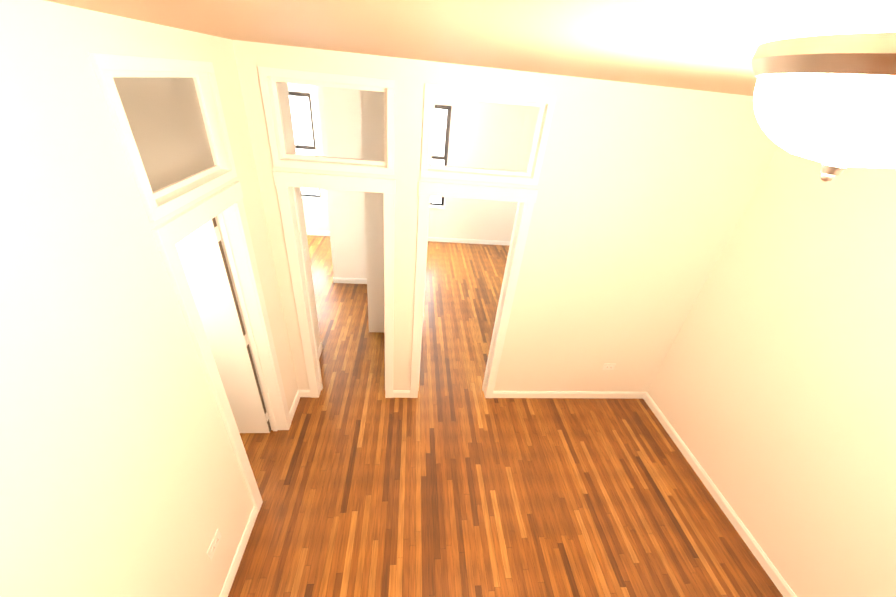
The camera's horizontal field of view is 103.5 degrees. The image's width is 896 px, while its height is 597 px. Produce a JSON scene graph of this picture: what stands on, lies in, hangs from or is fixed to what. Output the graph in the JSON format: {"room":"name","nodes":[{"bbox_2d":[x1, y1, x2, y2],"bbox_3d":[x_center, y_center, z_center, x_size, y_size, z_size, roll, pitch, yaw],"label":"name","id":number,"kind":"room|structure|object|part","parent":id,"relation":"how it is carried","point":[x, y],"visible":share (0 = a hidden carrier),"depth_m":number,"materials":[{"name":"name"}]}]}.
{"room":"empty room","nodes":[
{"label":"empty room","id":0,"kind":"room"},
{"bbox_2d":[0,510,93,596],"bbox_3d":[-1.269,0.848,0.934,0.144,2.820,0.321,14,32,13],"label":"wall","id":1,"kind":"structure","parent":0,"point":[30,567],"depth_m":0.99,"materials":[{"name":"paint"}]},
{"bbox_2d":[0,0,297,596],"bbox_3d":[-1.314,0.265,1.873,0.120,2.820,1.945,2,32,-6],"label":"wall","id":2,"kind":"structure","parent":0,"point":[121,475],"depth_m":1.19,"materials":[{"name":"paint"}]},
{"bbox_2d":[88,52,236,220],"bbox_3d":[-1.235,-0.742,1.568,0.140,0.551,0.760,2,32,-6],"label":"transom window","id":3,"kind":"structure","parent":2,"relation":"attached to","point":[167,116],"depth_m":1.54,"materials":[{"name":"paint"}]},
{"bbox_2d":[207,529,221,559],"bbox_3d":[-1.297,1.367,1.963,0.009,0.082,0.122,2,32,-6],"label":"electrical outlet","id":4,"kind":"object","parent":2,"relation":"attached to","point":[214,544],"visible":1,"depth_m":1.96,"materials":[{"name":"white plastic"}]},
{"bbox_2d":[151,181,290,511],"bbox_3d":[-1.362,0.419,2.281,0.164,2.125,0.782,2,32,-6],"label":"door frame","id":5,"kind":"structure","parent":2,"relation":"attached to","point":[224,207],"depth_m":2.15,"materials":[{"name":"paint"}]},
{"bbox_2d":[175,217,270,432],"bbox_3d":[-1.744,0.290,2.510,0.644,2.014,0.188,2,32,-6],"label":"closet door","id":6,"kind":"structure","parent":2,"relation":"in","point":[200,250],"depth_m":2.43,"materials":[{"name":"paint"}]},
{"bbox_2d":[219,506,257,596],"bbox_3d":[-2.348,2.318,0.983,2.260,0.086,3.285,2,32,-6],"label":"baseboard","id":7,"kind":"structure","parent":2,"relation":"attached to","point":[228,583],"depth_m":2.25,"materials":[{"name":"paint"}]},
{"bbox_2d":[289,390,310,421],"bbox_3d":[-1.377,1.000,3.287,0.115,0.086,0.320,2,32,-6],"label":"baseboard","id":8,"kind":"structure","parent":2,"relation":"attached to","point":[302,393],"depth_m":3.34,"materials":[{"name":"paint"}]},
{"bbox_2d":[278,82,320,347],"bbox_3d":[-1.369,-0.470,3.059,0.120,2.820,0.605,2,32,-6],"label":"wall","id":9,"kind":"structure","parent":0,"point":[286,109],"depth_m":3.08,"materials":[{"name":"paint"}]},
{"bbox_2d":[318,342,322,357],"bbox_3d":[-1.420,0.693,3.780,0.016,0.086,0.605,2,32,-6],"label":"baseboard","id":10,"kind":"structure","parent":9,"relation":"attached to","point":[320,348],"depth_m":3.95,"materials":[{"name":"paint"}]},
{"bbox_2d":[316,86,366,278],"bbox_3d":[-1.340,-1.905,5.396,0.650,2.820,1.800,2,32,-6],"label":"wall","id":11,"kind":"structure","parent":0,"point":[346,215],"depth_m":4.68,"materials":[{"name":"paint"}]},
{"bbox_2d":[333,277,366,283],"bbox_3d":[-1.466,-0.741,6.102,0.666,0.086,1.816,2,32,-6],"label":"baseboard","id":12,"kind":"structure","parent":11,"relation":"attached to","point":[350,280],"depth_m":5.32,"materials":[{"name":"paint"}]},
{"bbox_2d":[360,90,383,331],"bbox_3d":[-0.655,-0.803,3.720,0.420,2.820,0.120,2,32,-6],"label":"wall","id":13,"kind":"structure","parent":0,"point":[374,224],"depth_m":3.64,"materials":[{"name":"paint"}]},
{"bbox_2d":[287,83,538,240],"bbox_3d":[-0.786,-2.424,6.332,5.720,2.820,0.250,2,32,-6],"label":"wall","id":14,"kind":"structure","parent":0,"point":[463,218],"depth_m":6.28,"materials":[{"name":"paint"}]},
{"bbox_2d":[288,91,320,196],"bbox_3d":[-2.698,-2.597,6.064,0.890,1.700,0.075,2,32,-6],"label":"window","id":15,"kind":"structure","parent":14,"relation":"in","point":[310,147],"depth_m":5.93,"materials":[{"name":"black"}]},
{"bbox_2d":[302,196,320,200],"bbox_3d":[-2.765,-1.843,6.431,0.890,0.025,0.160,2,32,-6],"label":"window sill","id":16,"kind":"structure","parent":14,"relation":"attached to","point":[311,198],"depth_m":6.42,"materials":[{"name":"paint"}]},
{"bbox_2d":[306,230,329,235],"bbox_3d":[-2.733,-1.258,6.731,1.780,0.086,0.016,2,32,-6],"label":"baseboard","id":17,"kind":"structure","parent":14,"relation":"attached to","point":[322,233],"depth_m":6.75,"materials":[{"name":"paint"}]},
{"bbox_2d":[430,205,443,208],"bbox_3d":[-0.503,-1.755,6.686,0.854,0.025,0.160,2,32,-6],"label":"window sill","id":18,"kind":"structure","parent":14,"relation":"attached to","point":[437,206],"depth_m":6.67,"materials":[{"name":"paint"}]},
{"bbox_2d":[430,104,451,204],"bbox_3d":[-0.435,-2.518,6.314,0.854,1.720,0.075,2,32,-6],"label":"window","id":19,"kind":"structure","parent":14,"relation":"in","point":[448,113],"depth_m":6.20,"materials":[{"name":"black"}]},
{"bbox_2d":[428,237,509,245],"bbox_3d":[0.361,-1.150,7.073,2.910,0.086,0.016,2,32,-6],"label":"baseboard","id":20,"kind":"structure","parent":14,"relation":"attached to","point":[457,240],"depth_m":7.06,"materials":[{"name":"paint"}]},
{"bbox_2d":[44,0,895,95],"bbox_3d":[-0.452,-0.884,1.087,6.700,0.100,11.500,2,32,-6],"label":"ceiling","id":21,"kind":"structure","parent":0,"point":[707,45],"depth_m":0.72,"materials":[{"name":"paint"}]},
{"bbox_2d":[751,32,895,181],"bbox_3d":[0.643,-0.274,0.548,0.350,0.181,0.350,2,32,-6],"label":"ceiling light","id":22,"kind":"object","parent":21,"relation":"attached to","point":[829,101],"visible":1,"depth_m":0.48,"materials":[{"name":"white glass"}]},
{"bbox_3d":[0.643,-0.270,0.551,0.310,0.121,0.310,2,32,-6],"label":"lamp shade","id":23,"kind":"part","parent":22,"relation":"part of","materials":[{"name":"white glass"}]},
{"bbox_2d":[232,40,777,391],"bbox_3d":[-0.030,-0.233,2.897,4.820,2.820,0.120,2,32,-6],"label":"wall","id":24,"kind":"structure","parent":0,"point":[645,193],"depth_m":2.64,"materials":[{"name":"paint"}]},
{"bbox_2d":[257,66,394,174],"bbox_3d":[-0.735,-1.121,2.268,0.780,0.551,0.140,2,32,-6],"label":"transom window","id":25,"kind":"structure","parent":24,"relation":"attached to","point":[270,78],"depth_m":2.22,"materials":[{"name":"paint"}]},
{"bbox_2d":[273,171,395,397],"bbox_3d":[-0.855,0.036,2.989,0.802,2.125,0.164,2,32,-6],"label":"door frame","id":26,"kind":"structure","parent":24,"relation":"attached to","point":[286,183],"depth_m":2.66,"materials":[{"name":"paint"}]},
{"bbox_2d":[393,390,409,397],"bbox_3d":[-0.462,0.952,3.518,0.170,0.086,0.016,2,32,-6],"label":"baseboard","id":27,"kind":"structure","parent":24,"relation":"attached to","point":[401,393],"depth_m":3.51,"materials":[{"name":"paint"}]},
{"bbox_2d":[410,181,537,397],"bbox_3d":[0.123,0.070,3.097,0.852,2.125,0.164,2,32,-6],"label":"door frame","id":28,"kind":"structure","parent":24,"relation":"attached to","point":[525,198],"depth_m":2.79,"materials":[{"name":"paint"}]},
{"bbox_2d":[421,83,556,184],"bbox_3d":[0.243,-1.087,2.376,0.830,0.551,0.140,2,32,-6],"label":"transom window","id":29,"kind":"structure","parent":24,"relation":"attached to","point":[545,104],"depth_m":2.34,"materials":[{"name":"paint"}]},
{"bbox_2d":[492,391,645,398],"bbox_3d":[1.276,1.012,3.710,1.650,0.086,0.016,2,32,-6],"label":"baseboard","id":30,"kind":"structure","parent":24,"relation":"attached to","point":[496,394],"depth_m":3.70,"materials":[{"name":"paint"}]},
{"bbox_2d":[602,363,615,369],"bbox_3d":[1.613,0.685,3.539,0.122,0.082,0.009,2,32,-6],"label":"electrical outlet","id":31,"kind":"object","parent":24,"relation":"attached to","point":[608,366],"visible":1,"depth_m":3.53,"materials":[{"name":"white plastic"}]},
{"bbox_2d":[228,235,782,596],"bbox_3d":[-0.707,1.594,2.612,6.700,0.100,11.500,2,32,-6],"label":"floor","id":32,"kind":"structure","parent":0,"point":[451,480],"depth_m":2.83,"materials":[{"name":"brown wood"}]},
{"bbox_2d":[647,146,895,596],"bbox_3d":[2.393,0.472,2.156,0.120,2.820,10.850,2,32,-6],"label":"wall","id":33,"kind":"structure","parent":0,"point":[771,391],"depth_m":2.29,"materials":[{"name":"paint"}]},
{"bbox_2d":[643,392,796,596],"bbox_3d":[2.368,2.766,1.042,0.016,0.086,6.545,2,32,-6],"label":"baseboard","id":34,"kind":"structure","parent":33,"relation":"attached to","point":[771,570],"depth_m":2.80,"materials":[{"name":"paint"}]},
{"label":"outside","id":35,"kind":"structure","parent":0,"visible":0},
{"bbox_2d":[289,96,446,202],"bbox_3d":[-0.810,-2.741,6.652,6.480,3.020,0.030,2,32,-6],"label":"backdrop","id":36,"kind":"structure","parent":35,"point":[315,192],"depth_m":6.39,"materials":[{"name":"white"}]}
]}

